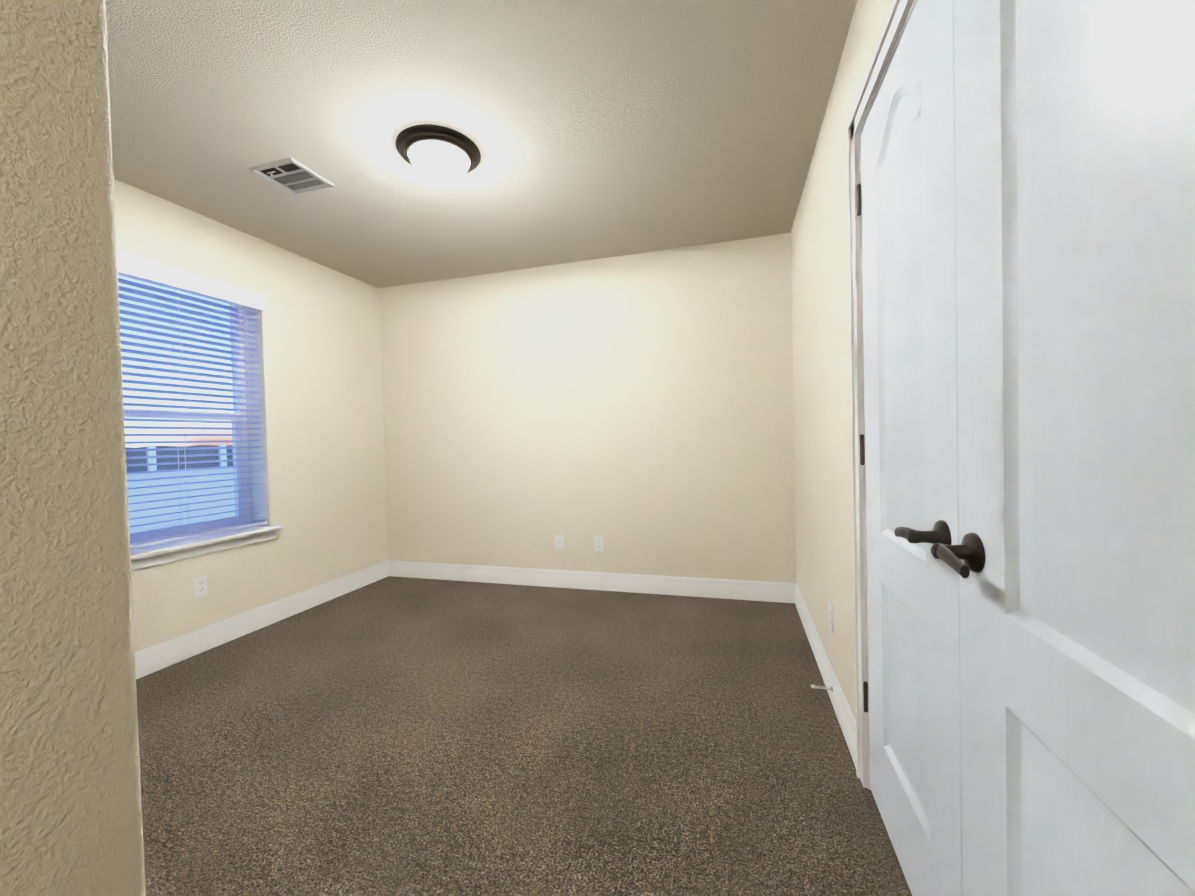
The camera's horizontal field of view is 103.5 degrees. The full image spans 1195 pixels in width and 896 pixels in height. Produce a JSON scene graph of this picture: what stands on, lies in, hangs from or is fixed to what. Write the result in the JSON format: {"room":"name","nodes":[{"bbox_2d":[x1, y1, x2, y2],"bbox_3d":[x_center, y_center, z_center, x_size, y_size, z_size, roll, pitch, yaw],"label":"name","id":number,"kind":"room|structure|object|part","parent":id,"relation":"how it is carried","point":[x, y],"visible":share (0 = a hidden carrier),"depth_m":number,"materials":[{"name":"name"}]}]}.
{"room":"empty bedroom","nodes":[
{"label":"empty bedroom","id":0,"kind":"room"},
{"bbox_2d":[0,0,145,895],"bbox_3d":[-2.012,-0.043,-0.099,2.330,2.440,2.133,-1,1,16],"label":"wall","id":1,"kind":"structure","parent":0,"point":[70,807],"depth_m":0.54,"materials":[{"name":"beige paint"}]},
{"bbox_2d":[113,178,387,651],"bbox_3d":[-2.328,-0.089,2.626,0.220,2.440,2.934,-1,1,16],"label":"wall","id":2,"kind":"structure","parent":0,"point":[322,461],"depth_m":3.15,"materials":[{"name":"beige paint"}]},
{"bbox_2d":[118,273,250,543],"bbox_3d":[-2.416,-0.216,2.607,0.055,1.470,0.920,-1,1,16],"label":"window","id":3,"kind":"structure","parent":2,"relation":"in","point":[140,536],"depth_m":2.82,"materials":[{"name":"blue glass"}]},
{"bbox_2d":[117,250,266,549],"bbox_3d":[-2.263,-0.232,2.567,0.086,1.460,0.958,-1,1,16],"label":"window blinds","id":4,"kind":"object","parent":3,"relation":"attached to","point":[143,268],"visible":0.56,"depth_m":2.60,"materials":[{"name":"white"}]},
{"bbox_2d":[193,574,207,597],"bbox_3d":[-2.197,0.765,2.608,0.008,0.114,0.070,-1,1,16],"label":"duplex electrical outlet","id":5,"kind":"object","parent":2,"relation":"attached to","point":[199,586],"visible":1,"depth_m":2.60,"materials":[{"name":"white plastic"}]},
{"bbox_2d":[130,525,282,570],"bbox_3d":[-2.301,0.555,2.595,0.263,0.078,1.020,-1,1,16],"label":"window sill","id":6,"kind":"structure","parent":2,"relation":"attached to","point":[144,557],"depth_m":2.60,"materials":[{"name":"white paint"}]},
{"bbox_2d":[135,561,390,678],"bbox_3d":[-2.190,1.064,2.604,0.014,0.130,2.907,-1,1,16],"label":"baseboard","id":7,"kind":"structure","parent":2,"relation":"attached to","point":[155,658],"depth_m":2.83,"materials":[{"name":"white paint"}]},
{"bbox_2d":[105,0,856,287],"bbox_3d":[-1.022,-1.363,1.170,3.580,0.100,5.187,-1,1,16],"label":"ceiling","id":8,"kind":"structure","parent":0,"point":[594,129],"depth_m":1.91,"materials":[{"name":"beige paint"}]},
{"bbox_2d":[248,157,334,194],"bbox_3d":[-1.484,-1.312,2.297,0.260,0.025,0.245,-1,1,16],"label":"ceiling vent","id":9,"kind":"object","parent":8,"relation":"in","point":[293,176],"visible":1,"depth_m":2.28,"materials":[{"name":"white metal"}]},
{"bbox_2d":[395,124,480,182],"bbox_3d":[-0.710,-1.278,2.121,0.364,0.124,0.364,-1,1,16],"label":"ceiling light","id":10,"kind":"object","parent":8,"relation":"in","point":[407,138],"depth_m":2.03,"materials":[{"name":"white glass"}]},
{"bbox_3d":[-0.710,-1.262,2.121,0.262,0.092,0.262,-1,1,16],"label":"ceiling light shade","id":11,"kind":"part","parent":10,"relation":"part of","materials":[{"name":"white glass"}]},
{"bbox_2d":[136,576,911,895],"bbox_3d":[-0.959,1.175,1.220,3.580,0.100,5.187,-1,1,16],"label":"floor","id":12,"kind":"structure","parent":0,"point":[396,736],"depth_m":1.69,"materials":[{"name":"carpet"}]},
{"bbox_2d":[379,233,796,582],"bbox_3d":[-0.292,-0.160,3.630,3.580,2.440,0.120,-1,1,16],"label":"wall","id":13,"kind":"structure","parent":0,"point":[636,411],"depth_m":3.47,"materials":[{"name":"beige paint"}]},
{"bbox_2d":[555,535,563,549],"bbox_3d":[-0.293,0.717,3.582,0.070,0.114,0.017,-1,1,16],"label":"outlet","id":14,"kind":"object","parent":13,"relation":"attached to","point":[559,542],"visible":1,"depth_m":3.58,"materials":[{"name":"white plastic"}]},
{"bbox_2d":[387,560,790,602],"bbox_3d":[-0.234,0.995,3.575,3.240,0.130,0.014,-1,1,16],"label":"baseboard","id":15,"kind":"structure","parent":13,"relation":"attached to","point":[635,583],"depth_m":3.49,"materials":[{"name":"white paint"}]},
{"bbox_2d":[594,536,602,550],"bbox_3d":[0.009,0.710,3.500,0.070,0.114,0.008,-1,1,16],"label":"duplex electrical outlet","id":16,"kind":"object","parent":13,"relation":"attached to","point":[598,543],"visible":1,"depth_m":3.50,"materials":[{"name":"white plastic"}]},
{"bbox_2d":[791,0,893,719],"bbox_3d":[0.655,-0.125,0.660,0.120,2.440,5.067,-1,1,16],"label":"wall","id":17,"kind":"structure","parent":0,"point":[822,387],"depth_m":1.96,"materials":[{"name":"beige paint"}]},
{"bbox_2d":[791,583,855,766],"bbox_3d":[1.089,0.987,2.337,0.014,0.130,1.610,-1,1,16],"label":"baseboard","id":18,"kind":"structure","parent":17,"relation":"attached to","point":[846,719],"depth_m":2.02,"materials":[{"name":"white paint"}]},
{"bbox_2d":[811,685,832,691],"bbox_3d":[0.928,0.991,1.951,0.082,0.022,0.021,-1,1,16],"label":"doorstop","id":19,"kind":"object","parent":18,"relation":"attached to","point":[826,687],"visible":1,"depth_m":1.94,"materials":[{"name":"silver metal"}]},
{"bbox_2d":[828,601,832,632],"bbox_3d":[0.991,0.716,2.003,0.008,0.114,0.070,-1,1,16],"label":"duplex electrical outlet","id":20,"kind":"object","parent":17,"relation":"attached to","point":[830,615],"visible":0.96,"depth_m":1.99,"materials":[{"name":"white plastic"}]},
{"bbox_2d":[847,0,916,789],"bbox_3d":[0.702,0.039,0.845,0.139,2.103,1.386,-1,1,16],"label":"door frame","id":21,"kind":"structure","parent":17,"relation":"attached to","point":[895,21],"depth_m":1.47,"materials":[{"name":"white paint"}]},
{"bbox_2d":[856,0,961,895],"bbox_3d":[0.731,0.060,1.167,0.098,2.023,0.631,-1,1,16],"label":"closet door","id":22,"kind":"structure","parent":17,"relation":"in","point":[905,190],"depth_m":1.07,"materials":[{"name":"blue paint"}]},
{"bbox_2d":[931,0,1194,895],"bbox_3d":[0.556,0.076,0.558,0.098,2.023,0.631,-1,1,16],"label":"closet door","id":23,"kind":"structure","parent":17,"relation":"in","point":[1069,559],"depth_m":0.56,"materials":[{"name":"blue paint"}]},
{"label":"outside","id":24,"kind":"structure","parent":0,"visible":0},
{"bbox_2d":[127,468,234,531],"bbox_3d":[-34.361,1.378,35.914,79.779,0.200,130.000,-1,1,16],"label":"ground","id":25,"kind":"structure","parent":24,"point":[168,502],"depth_m":10.83,"materials":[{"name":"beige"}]},
{"bbox_2d":[125,444,232,471],"bbox_3d":[-18.655,0.220,35.564,0.200,1.340,82.045,-1,1,16],"label":"fence","id":26,"kind":"object","parent":25,"relation":"on","point":[159,460],"depth_m":24.47,"materials":[{"name":"grey wood"}]}
]}

